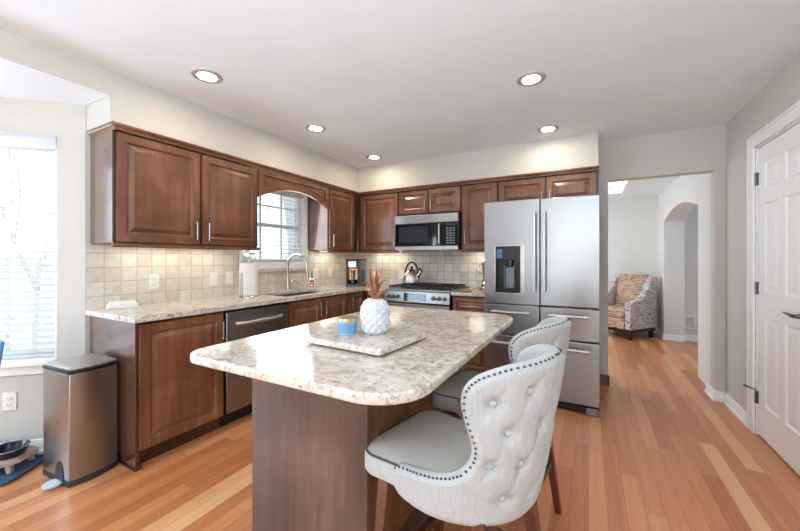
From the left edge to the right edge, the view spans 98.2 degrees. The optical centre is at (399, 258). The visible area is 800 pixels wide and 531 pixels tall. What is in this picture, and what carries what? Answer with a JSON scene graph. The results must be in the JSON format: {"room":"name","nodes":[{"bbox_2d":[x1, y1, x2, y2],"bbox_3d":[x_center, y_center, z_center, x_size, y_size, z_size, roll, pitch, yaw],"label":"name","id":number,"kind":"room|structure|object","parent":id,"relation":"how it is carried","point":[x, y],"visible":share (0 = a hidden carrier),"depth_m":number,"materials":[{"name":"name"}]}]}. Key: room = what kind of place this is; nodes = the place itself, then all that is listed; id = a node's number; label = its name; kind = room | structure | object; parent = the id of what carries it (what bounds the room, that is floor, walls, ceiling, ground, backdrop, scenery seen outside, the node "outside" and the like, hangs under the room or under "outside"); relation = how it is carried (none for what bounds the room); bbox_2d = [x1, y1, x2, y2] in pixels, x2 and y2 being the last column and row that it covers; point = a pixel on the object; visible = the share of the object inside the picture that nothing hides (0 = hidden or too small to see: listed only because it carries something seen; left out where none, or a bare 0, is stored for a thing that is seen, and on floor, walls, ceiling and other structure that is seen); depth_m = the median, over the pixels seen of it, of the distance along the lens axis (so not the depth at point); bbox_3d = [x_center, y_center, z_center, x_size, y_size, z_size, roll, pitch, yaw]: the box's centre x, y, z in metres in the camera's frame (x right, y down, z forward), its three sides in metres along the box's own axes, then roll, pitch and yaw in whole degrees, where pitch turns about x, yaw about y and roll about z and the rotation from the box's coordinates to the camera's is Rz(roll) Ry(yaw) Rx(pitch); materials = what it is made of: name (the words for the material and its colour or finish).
{"room":"kitchen","nodes":[
{"label":"kitchen","id":0,"kind":"room"},
{"bbox_2d":[0,97,84,442],"bbox_3d":[-2.778,0.116,2.193,1.350,2.288,0.130,0,0,-16],"label":"wall","id":1,"kind":"structure","parent":0,"point":[65,121],"depth_m":2.29,"materials":[{"name":"beige paint"}]},
{"bbox_2d":[2,392,16,410],"bbox_3d":[-2.488,0.910,2.206,0.072,0.116,0.009,0,0,-16],"label":"wall outlet","id":2,"kind":"object","parent":1,"relation":"attached to","point":[9,400],"visible":1,"depth_m":2.20,"materials":[{"name":"white plastic"}]},
{"bbox_2d":[0,438,42,453],"bbox_3d":[-2.736,1.215,2.127,1.293,0.090,0.022,0,0,-16],"label":"baseboard","id":3,"kind":"structure","parent":1,"relation":"attached to","point":[37,442],"depth_m":2.24,"materials":[{"name":"white paint"}]},
{"bbox_2d":[0,146,56,376],"bbox_3d":[-2.737,-0.013,2.179,0.980,1.515,0.180,0,0,-16],"label":"window","id":4,"kind":"structure","parent":1,"relation":"in","point":[27,366],"depth_m":2.27,"materials":[{"name":"white paint"}]},
{"bbox_2d":[0,132,57,358],"bbox_3d":[-2.709,-0.080,2.172,0.934,1.445,0.078,0,0,-16],"label":"window blind","id":5,"kind":"object","parent":4,"relation":"attached to","point":[8,139],"visible":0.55,"depth_m":2.26,"materials":[{"name":"white plastic"}]},
{"bbox_2d":[0,27,107,105],"bbox_3d":[-3.597,-1.164,0.441,1.460,0.272,4.736,0,0,29],"label":"ceiling","id":6,"kind":"structure","parent":0,"point":[19,81],"depth_m":2.08,"materials":[{"name":"paint"}]},
{"bbox_2d":[0,28,109,94],"bbox_3d":[-2.929,-1.103,0.137,0.005,0.151,4.640,0,0,29],"label":"wall bay header","id":7,"kind":"structure","parent":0,"point":[16,48],"depth_m":1.94,"materials":[{"name":"beige paint"}]},
{"bbox_2d":[85,105,318,353],"bbox_3d":[-1.429,0.040,3.733,0.150,2.440,3.130,0,0,29],"label":"wall","id":8,"kind":"structure","parent":0,"point":[87,136],"depth_m":2.33,"materials":[{"name":"beige paint"}]},
{"bbox_2d":[90,130,259,250],"bbox_3d":[-1.673,-0.447,2.744,0.366,0.743,1.113,0,0,29],"label":"upper cabinet","id":9,"kind":"object","parent":8,"relation":"attached to","point":[145,193],"visible":1,"depth_m":2.46,"materials":[{"name":"brown wood"}]},
{"bbox_2d":[86,121,598,195],"bbox_3d":[-0.244,-0.839,3.596,4.280,0.039,1.930,0,0,-16],"label":"crown molding","id":10,"kind":"structure","parent":9,"relation":"attached to","point":[114,125],"depth_m":3.27,"materials":[{"name":"brown wood"}]},
{"bbox_2d":[85,244,352,309],"bbox_3d":[-1.390,0.122,3.637,0.009,0.445,2.998,0,0,29],"label":"tile backsplash","id":11,"kind":"structure","parent":8,"relation":"attached to","point":[111,273],"depth_m":2.81,"materials":[{"name":"tile"}]},
{"bbox_2d":[149,274,158,288],"bbox_3d":[-1.902,0.175,2.678,0.009,0.116,0.072,0,0,29],"label":"wall outlet","id":12,"kind":"object","parent":11,"relation":"attached to","point":[153,278],"visible":1,"depth_m":2.68,"materials":[{"name":"white plastic"}]},
{"bbox_2d":[210,272,217,284],"bbox_3d":[-1.669,0.177,3.106,0.009,0.116,0.072,0,0,29],"label":"wall switch","id":13,"kind":"object","parent":11,"relation":"attached to","point":[213,275],"visible":1,"depth_m":3.10,"materials":[{"name":"white plastic"}]},
{"bbox_2d":[226,271,232,283],"bbox_3d":[-1.595,0.177,3.242,0.009,0.116,0.072,0,0,29],"label":"wall switch","id":14,"kind":"object","parent":11,"relation":"attached to","point":[229,275],"visible":1,"depth_m":3.24,"materials":[{"name":"white plastic"}]},
{"bbox_2d":[313,268,317,277],"bbox_3d":[-1.038,0.176,4.265,0.009,0.116,0.072,0,0,29],"label":"wall outlet","id":15,"kind":"object","parent":11,"relation":"attached to","point":[315,270],"visible":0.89,"depth_m":4.26,"materials":[{"name":"white plastic"}]},
{"bbox_2d":[328,268,331,276],"bbox_3d":[-0.909,0.173,4.502,0.009,0.116,0.072,0,0,29],"label":"wall switch","id":16,"kind":"object","parent":11,"relation":"attached to","point":[329,269],"visible":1,"depth_m":4.49,"materials":[{"name":"white plastic"}]},
{"bbox_2d":[237,191,308,272],"bbox_3d":[-1.392,-0.330,3.769,0.182,0.940,0.950,0,0,29],"label":"window","id":17,"kind":"structure","parent":8,"relation":"in","point":[263,266],"depth_m":4.04,"materials":[{"name":"white paint"}]},
{"bbox_2d":[243,191,302,260],"bbox_3d":[-1.368,-0.365,3.770,0.058,0.773,0.817,0,0,29],"label":"window blind","id":18,"kind":"object","parent":17,"relation":"attached to","point":[282,193],"visible":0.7,"depth_m":3.80,"materials":[{"name":"white plastic"}]},
{"bbox_2d":[308,189,356,252],"bbox_3d":[-0.813,-0.447,4.324,0.366,0.743,0.580,0,0,29],"label":"upper cabinet","id":19,"kind":"object","parent":8,"relation":"attached to","point":[334,229],"visible":0.91,"depth_m":4.13,"materials":[{"name":"brown wood"}]},
{"bbox_2d":[257,169,328,209],"bbox_3d":[-1.061,-0.692,3.583,0.020,0.253,0.967,0,0,29],"label":"window valance","id":20,"kind":"object","parent":19,"relation":"attached to","point":[268,182],"visible":1,"depth_m":3.48,"materials":[{"name":"brown wood"}]},
{"bbox_2d":[87,71,597,199],"bbox_3d":[-0.053,-1.010,2.921,3.045,0.339,3.000,0,0,29],"label":"soffit","id":21,"kind":"structure","parent":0,"point":[130,102],"depth_m":3.33,"materials":[{"name":"beige paint"}]},
{"bbox_2d":[0,0,799,167],"bbox_3d":[-0.606,-1.240,0.523,4.365,0.120,7.740,0,0,29],"label":"ceiling","id":22,"kind":"structure","parent":0,"point":[396,81],"depth_m":2.06,"materials":[{"name":"paint"}]},
{"bbox_2d":[191,68,222,83],"bbox_3d":[-1.246,-1.175,2.238,0.184,0.008,0.184,0,0,29],"label":"recessed light","id":23,"kind":"object","parent":22,"relation":"in","point":[204,75],"visible":1,"depth_m":2.23,"materials":[{"name":"white metal"}]},
{"bbox_2d":[305,124,325,131],"bbox_3d":[-0.760,-1.175,3.129,0.184,0.008,0.184,0,0,29],"label":"recessed light","id":24,"kind":"object","parent":22,"relation":"in","point":[312,127],"visible":1,"depth_m":3.12,"materials":[{"name":"white"}]},
{"bbox_2d":[366,155,381,159],"bbox_3d":[-0.299,-1.175,4.023,0.184,0.008,0.184,0,0,29],"label":"recessed light","id":25,"kind":"object","parent":22,"relation":"in","point":[372,157],"visible":1,"depth_m":4.02,"materials":[{"name":"white"}]},
{"bbox_2d":[516,72,545,86],"bbox_3d":[0.861,-1.175,2.276,0.184,0.008,0.184,0,0,29],"label":"recessed light","id":26,"kind":"object","parent":22,"relation":"in","point":[531,78],"visible":1,"depth_m":2.27,"materials":[{"name":"white"}]},
{"bbox_2d":[537,125,558,132],"bbox_3d":[1.346,-1.175,3.150,0.184,0.008,0.184,0,0,29],"label":"recessed light","id":27,"kind":"object","parent":22,"relation":"in","point":[550,128],"visible":1,"depth_m":3.14,"materials":[{"name":"white"}]},
{"bbox_2d":[0,330,799,530],"bbox_3d":[0.533,1.310,1.816,7.400,0.100,11.300,0,0,29],"label":"floor","id":28,"kind":"structure","parent":0,"point":[659,454],"depth_m":1.99,"materials":[{"name":"brown wood"}]},
{"bbox_2d":[0,340,4,364],"bbox_3d":[-2.126,0.824,1.535,0.500,0.872,0.420,0,0,21],"label":"dining chair","id":29,"kind":"object","parent":28,"relation":"on","point":[2,343],"visible":1,"depth_m":1.60,"materials":[{"name":"blue fabric"}]},
{"bbox_2d":[0,454,42,485],"bbox_3d":[-2.427,1.245,2.027,0.482,0.028,0.302,0,0,-6],"label":"mat","id":30,"kind":"object","parent":28,"relation":"on","point":[20,468],"visible":0.6,"depth_m":2.05,"materials":[{"name":"blue fabric"}]},
{"bbox_2d":[0,445,38,473],"bbox_3d":[-2.437,1.211,2.065,0.395,0.072,0.210,0,0,-6],"label":"stand","id":31,"kind":"object","parent":30,"relation":"on","point":[9,464],"visible":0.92,"depth_m":2.04,"materials":[{"name":"brown wood"}]},
{"bbox_2d":[0,439,30,460],"bbox_3d":[-2.340,1.168,2.076,0.174,0.084,0.174,0,0,-6],"label":"pet bowl","id":32,"kind":"object","parent":31,"relation":"in","point":[8,450],"visible":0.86,"depth_m":2.10,"materials":[{"name":"silver metal"}]},
{"bbox_2d":[41,353,117,489],"bbox_3d":[-1.907,0.931,2.032,0.318,0.655,0.314,0,0,25],"label":"trash can","id":33,"kind":"object","parent":28,"relation":"on","point":[80,392],"visible":1,"depth_m":1.97,"materials":[{"name":"metal"}]},
{"bbox_2d":[90,311,224,471],"bbox_3d":[-1.677,0.819,2.432,0.656,0.880,0.576,0,0,29],"label":"base cabinet","id":34,"kind":"object","parent":28,"relation":"on","point":[166,401],"visible":0.67,"depth_m":2.20,"materials":[{"name":"brown wood"}]},
{"bbox_2d":[219,302,287,426],"bbox_3d":[-1.374,0.820,2.939,0.666,0.876,0.594,0,0,29],"label":"dishwasher","id":35,"kind":"object","parent":28,"relation":"on","point":[240,323],"visible":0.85,"depth_m":2.68,"materials":[{"name":"silver metal"}]},
{"bbox_2d":[285,293,346,327],"bbox_3d":[-1.041,0.819,3.601,0.656,0.880,0.879,0,0,29],"label":"base cabinet","id":36,"kind":"object","parent":28,"relation":"on","point":[305,311],"visible":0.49,"depth_m":3.40,"materials":[{"name":"brown wood"}]},
{"bbox_2d":[347,291,363,313],"bbox_3d":[-0.750,0.819,4.135,0.656,0.880,0.333,0,0,29],"label":"base cabinet","id":37,"kind":"object","parent":28,"relation":"on","point":[355,300],"visible":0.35,"depth_m":3.96,"materials":[{"name":"brown wood"}]},
{"bbox_2d":[252,364,464,530],"bbox_3d":[-0.104,0.818,1.810,0.616,0.882,1.080,0,0,29],"label":"kitchen island","id":38,"kind":"object","parent":28,"relation":"on","point":[309,472],"visible":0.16,"depth_m":1.34,"materials":[{"name":"brown wood"}]},
{"bbox_2d":[190,306,512,405],"bbox_3d":[-0.048,0.361,1.697,0.939,0.032,1.474,0,0,29],"label":"island countertop","id":39,"kind":"structure","parent":38,"relation":"on","point":[411,372],"depth_m":1.21,"materials":[{"name":"stone"}]},
{"bbox_2d":[304,324,424,355],"bbox_3d":[-0.140,0.329,1.438,0.380,0.032,0.330,0,0,33],"label":"tray","id":40,"kind":"object","parent":39,"relation":"on","point":[393,339],"visible":0.85,"depth_m":1.35,"materials":[{"name":"beige stone"}]},
{"bbox_2d":[337,316,356,335],"bbox_3d":[-0.220,0.279,1.446,0.081,0.068,0.081,0,0,29],"label":"candle","id":41,"kind":"object","parent":40,"relation":"on","point":[347,325],"visible":1,"depth_m":1.41,"materials":[{"name":"blue wax"}]},
{"bbox_2d":[360,267,389,334],"bbox_3d":[-0.105,0.174,1.460,0.130,0.277,0.130,0,0,29],"label":"pineapple","id":42,"kind":"object","parent":40,"relation":"on","point":[374,311],"visible":1,"depth_m":1.42,"materials":[{"name":"white ceramic"}]},
{"bbox_2d":[364,291,384,300],"bbox_3d":[-0.431,0.819,4.459,0.907,0.880,0.654,0,0,29],"label":"base cabinet","id":43,"kind":"object","parent":28,"relation":"on","point":[366,296],"visible":0.13,"depth_m":4.10,"materials":[{"name":"brown wood"}]},
{"bbox_2d":[86,284,392,322],"bbox_3d":[-0.991,0.361,3.427,0.911,0.032,3.006,0,0,29],"label":"countertop","id":44,"kind":"structure","parent":43,"relation":"on","point":[164,310],"depth_m":2.61,"materials":[{"name":"stone"}]},
{"bbox_2d":[106,300,137,309],"bbox_3d":[-1.932,0.318,2.412,0.170,0.053,0.107,0,0,-35],"label":"pack","id":45,"kind":"object","parent":44,"relation":"on","point":[123,304],"visible":1,"depth_m":2.38,"materials":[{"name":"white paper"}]},
{"bbox_2d":[239,260,258,297],"bbox_3d":[-1.378,0.176,3.158,0.170,0.338,0.171,0,0,29],"label":"paper towel holder","id":46,"kind":"object","parent":44,"relation":"on","point":[248,273],"visible":1,"depth_m":3.09,"materials":[{"name":"white paper"}]},
{"bbox_2d":[285,253,308,290],"bbox_3d":[-1.101,0.143,3.766,0.296,0.403,0.153,0,0,29],"label":"faucet","id":47,"kind":"object","parent":44,"relation":"on","point":[296,254],"visible":1,"depth_m":3.76,"materials":[{"name":"silver metal"}]},
{"bbox_2d":[275,292,318,296],"bbox_3d":[-1.048,0.451,3.565,0.406,0.148,0.716,0,0,29],"label":"sink","id":48,"kind":"object","parent":44,"relation":"in","point":[301,293],"visible":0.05,"depth_m":3.81,"materials":[{"name":"metal"}]},
{"bbox_2d":[309,273,314,288],"bbox_3d":[-1.003,0.253,3.942,0.070,0.183,0.060,0,0,-6],"label":"soap bottle","id":49,"kind":"object","parent":44,"relation":"on","point":[311,279],"visible":1,"depth_m":3.93,"materials":[{"name":"white plastic"}]},
{"bbox_2d":[346,259,367,285],"bbox_3d":[-0.547,0.172,4.391,0.255,0.344,0.208,0,0,0],"label":"coffee maker","id":50,"kind":"object","parent":44,"relation":"on","point":[355,275],"visible":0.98,"depth_m":4.31,"materials":[{"name":"black plastic"}]},
{"bbox_2d":[384,282,467,309],"bbox_3d":[0.304,0.780,4.011,0.785,0.957,0.709,0,0,29],"label":"gas range","id":51,"kind":"object","parent":28,"relation":"on","point":[421,295],"visible":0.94,"depth_m":3.77,"materials":[{"name":"silver metal"}]},
{"bbox_2d":[403,262,422,283],"bbox_3d":[0.146,0.168,4.237,0.216,0.267,0.240,0,0,-14],"label":"tea kettle","id":52,"kind":"object","parent":51,"relation":"on","point":[411,276],"visible":1,"depth_m":4.17,"materials":[{"name":"metal"}]},
{"bbox_2d":[385,287,467,292],"bbox_3d":[0.324,0.345,4.047,0.785,0.018,0.628,0,0,29],"label":"cooktop","id":53,"kind":"object","parent":51,"relation":"in","point":[391,289],"depth_m":3.79,"materials":[{"name":"metal"}]},
{"bbox_2d":[365,344,563,530],"bbox_3d":[0.218,0.760,1.169,0.612,0.998,0.456,0,0,40],"label":"bar stool","id":54,"kind":"object","parent":28,"relation":"on","point":[483,470],"visible":1,"depth_m":0.95,"materials":[{"name":"fabric"}]},
{"bbox_2d":[453,295,486,372],"bbox_3d":[0.854,0.819,3.759,0.401,0.880,0.654,0,0,29],"label":"base cabinet","id":55,"kind":"object","parent":28,"relation":"on","point":[460,303],"visible":0.3,"depth_m":3.49,"materials":[{"name":"brown wood"}]},
{"bbox_2d":[451,288,484,296],"bbox_3d":[0.857,0.361,3.766,0.404,0.032,0.644,0,0,29],"label":"countertop","id":56,"kind":"structure","parent":55,"relation":"on","point":[475,292],"depth_m":3.54,"materials":[{"name":"stone"}]},
{"bbox_2d":[478,259,484,290],"bbox_3d":[0.957,0.172,3.806,0.208,0.344,0.200,0,0,29],"label":"blender","id":57,"kind":"object","parent":56,"relation":"on","point":[483,261],"visible":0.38,"depth_m":3.79,"materials":[{"name":"silver metal"}]},
{"bbox_2d":[433,316,571,514],"bbox_3d":[0.501,0.760,1.700,0.612,0.998,0.456,0,0,37],"label":"bar stool","id":58,"kind":"object","parent":28,"relation":"on","point":[555,331],"visible":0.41,"depth_m":1.62,"materials":[{"name":"fabric"}]},
{"bbox_2d":[485,194,599,417],"bbox_3d":[1.363,0.374,3.298,0.918,1.769,0.904,0,0,29],"label":"refrigerator","id":59,"kind":"object","parent":28,"relation":"on","point":[542,256],"visible":0.81,"depth_m":2.90,"materials":[{"name":"metal"}]},
{"bbox_2d":[608,274,657,340],"bbox_3d":[3.696,0.759,5.731,0.684,0.999,0.680,0,0,-23],"label":"armchair","id":60,"kind":"object","parent":28,"relation":"on","point":[632,298],"visible":0.77,"depth_m":5.51,"materials":[{"name":"fabric"}]},
{"bbox_2d":[608,305,624,318],"bbox_3d":[3.621,0.863,5.699,0.510,0.145,0.476,0,0,-23],"label":"seat cushion","id":61,"kind":"object","parent":60,"relation":"on","point":[614,311],"depth_m":5.54,"materials":[{"name":"fabric"}]},
{"bbox_2d":[357,124,725,391],"bbox_3d":[1.163,0.040,4.035,4.415,2.440,0.120,0,0,29],"label":"wall","id":62,"kind":"structure","parent":0,"point":[698,150],"depth_m":3.18,"materials":[{"name":"beige paint"}]},
{"bbox_2d":[358,192,398,252],"bbox_3d":[-0.217,-0.447,4.508,0.608,0.743,0.366,0,0,29],"label":"upper cabinet","id":63,"kind":"object","parent":62,"relation":"attached to","point":[378,212],"visible":0.8,"depth_m":4.38,"materials":[{"name":"brown wood"}]},
{"bbox_2d":[353,250,484,287],"bbox_3d":[0.256,0.122,4.455,2.120,0.445,0.009,0,0,29],"label":"tile backsplash","id":64,"kind":"structure","parent":62,"relation":"attached to","point":[451,267],"depth_m":4.37,"materials":[{"name":"beige tile"}]},
{"bbox_2d":[399,270,403,278],"bbox_3d":[0.019,0.210,4.573,0.072,0.116,0.009,0,0,29],"label":"wall outlet","id":65,"kind":"object","parent":64,"relation":"attached to","point":[401,272],"visible":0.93,"depth_m":4.57,"materials":[{"name":"white plastic"}]},
{"bbox_2d":[399,186,461,214],"bbox_3d":[0.399,-0.674,4.173,0.794,0.288,0.366,0,0,29],"label":"upper cabinet","id":66,"kind":"object","parent":62,"relation":"attached to","point":[445,199],"visible":0.86,"depth_m":4.03,"materials":[{"name":"brown wood"}]},
{"bbox_2d":[395,211,461,250],"bbox_3d":[0.377,-0.313,4.132,0.785,0.426,0.451,0,0,29],"label":"microwave","id":67,"kind":"object","parent":66,"relation":"attached to","point":[438,231],"visible":0.99,"depth_m":3.95,"materials":[{"name":"silver metal"}]},
{"bbox_2d":[461,182,497,251],"bbox_3d":[0.926,-0.447,3.886,0.405,0.743,0.366,0,0,29],"label":"upper cabinet","id":68,"kind":"object","parent":62,"relation":"attached to","point":[474,196],"visible":0.76,"depth_m":3.78,"materials":[{"name":"brown wood"}]},
{"bbox_2d":[498,171,597,201],"bbox_3d":[1.509,-0.674,3.569,0.921,0.288,0.366,0,0,29],"label":"upper cabinet","id":69,"kind":"object","parent":62,"relation":"attached to","point":[579,184],"visible":0.61,"depth_m":3.42,"materials":[{"name":"brown wood"}]},
{"bbox_2d":[600,374,609,385],"bbox_3d":[2.042,1.210,3.471,0.098,0.100,0.029,0,0,29],"label":"baseboard","id":70,"kind":"structure","parent":62,"relation":"attached to","point":[604,379],"depth_m":3.46,"materials":[{"name":"brown wood"}]},
{"bbox_2d":[608,181,623,186],"bbox_3d":[2.795,-1.360,5.270,1.070,0.360,1.330,0,0,29],"label":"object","id":71,"kind":"structure","parent":0,"point":[610,184],"depth_m":5.62,"materials":[{"name":"white paint"}]},
{"bbox_2d":[608,196,657,327],"bbox_3d":[3.326,0.040,6.529,2.800,2.440,0.150,0,0,29],"label":"wall","id":72,"kind":"structure","parent":0,"point":[632,222],"depth_m":6.04,"materials":[{"name":"paint"}]},
{"bbox_2d":[654,328,697,341],"bbox_3d":[3.966,1.215,5.770,4.550,0.090,0.572,0,0,29],"label":"baseboard","id":73,"kind":"structure","parent":72,"relation":"attached to","point":[661,335],"depth_m":5.32,"materials":[{"name":"white paint"}]},
{"bbox_2d":[608,176,678,199],"bbox_3d":[3.422,-1.120,4.718,4.700,0.120,3.240,0,0,29],"label":"ceiling","id":74,"kind":"structure","parent":0,"point":[652,187],"depth_m":5.30,"materials":[{"name":"paint"}]},
{"bbox_2d":[685,207,697,335],"bbox_3d":[5.212,0.095,4.990,1.815,2.330,0.150,0,0,29],"label":"wall","id":75,"kind":"structure","parent":0,"point":[691,222],"depth_m":5.31,"materials":[{"name":"paint"}]},
{"bbox_2d":[685,315,697,328],"bbox_3d":[4.504,0.975,5.284,0.280,0.200,0.012,0,0,29],"label":"air vent","id":76,"kind":"object","parent":75,"relation":"in","point":[691,322],"visible":0.56,"depth_m":5.30,"materials":[{"name":"white metal"}]},
{"bbox_2d":[707,173,710,385],"bbox_3d":[2.490,0.087,3.444,0.979,2.346,0.110,0,0,29],"label":"wall","id":77,"kind":"structure","parent":0,"point":[708,174],"depth_m":3.22,"materials":[{"name":"paint"}]},
{"bbox_2d":[658,52,799,433],"bbox_3d":[1.915,0.040,1.098,0.256,2.440,10.760,0,0,29],"label":"wall","id":78,"kind":"structure","parent":0,"point":[782,91],"depth_m":2.94,"materials":[{"name":"beige paint"}]},
{"bbox_2d":[704,382,746,426],"bbox_3d":[2.748,1.215,2.935,0.093,0.090,0.757,0,0,29],"label":"baseboard","id":79,"kind":"structure","parent":78,"relation":"attached to","point":[737,410],"depth_m":2.95,"materials":[{"name":"white paint"}]},
{"bbox_2d":[743,123,799,475],"bbox_3d":[2.404,0.233,2.216,0.096,2.030,0.761,0,0,29],"label":"door","id":80,"kind":"structure","parent":78,"relation":"in","point":[777,179],"depth_m":2.20,"materials":[{"name":"white paint"}]},
{"bbox_2d":[747,100,799,434],"bbox_3d":[2.423,0.188,2.162,0.124,2.145,0.885,0,0,29],"label":"trim","id":81,"kind":"structure","parent":78,"relation":"attached to","point":[792,114],"depth_m":2.50,"materials":[{"name":"white paint"}]},
{"label":"outside","id":82,"kind":"structure","parent":0,"visible":0},
{"bbox_2d":[0,280,54,350],"bbox_3d":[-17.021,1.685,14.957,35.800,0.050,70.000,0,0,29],"label":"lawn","id":83,"kind":"structure","parent":82,"point":[1,281],"depth_m":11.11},
{"bbox_2d":[0,149,54,348],"bbox_3d":[-4.928,-0.407,4.455,1.285,4.129,2.429,0,0,-16],"label":"bare tree","id":84,"kind":"object","parent":83,"relation":"on","point":[13,162],"visible":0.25,"depth_m":4.63,"materials":[{"name":"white plant"}]},
{"bbox_2d":[0,152,54,216],"bbox_3d":[-5.845,-0.722,7.087,4.373,4.760,2.298,0,0,-21],"label":"bare tree","id":85,"kind":"object","parent":83,"relation":"on","point":[53,152],"visible":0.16,"depth_m":7.06,"materials":[{"name":"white plant"}]},
{"bbox_2d":[0,149,54,220],"bbox_3d":[-6.676,-0.897,5.010,2.522,5.114,2.342,0,0,-22],"label":"bare tree","id":86,"kind":"object","parent":83,"relation":"on","point":[14,149],"visible":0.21,"depth_m":5.55,"materials":[{"name":"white plant"}]},
{"bbox_2d":[243,250,255,258],"bbox_3d":[-3.542,0.707,6.915,2.286,1.914,2.191,0,0,29],"label":"shrub","id":87,"kind":"object","parent":83,"relation":"on","point":[244,250],"visible":0.02,"depth_m":7.02,"materials":[{"name":"green plant"}]},
{"bbox_2d":[258,195,279,216],"bbox_3d":[-5.653,-0.493,9.772,4.710,4.302,2.544,0,0,3],"label":"bare tree","id":88,"kind":"object","parent":83,"relation":"on","point":[265,209],"visible":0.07,"depth_m":10.53,"materials":[{"name":"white plant"}]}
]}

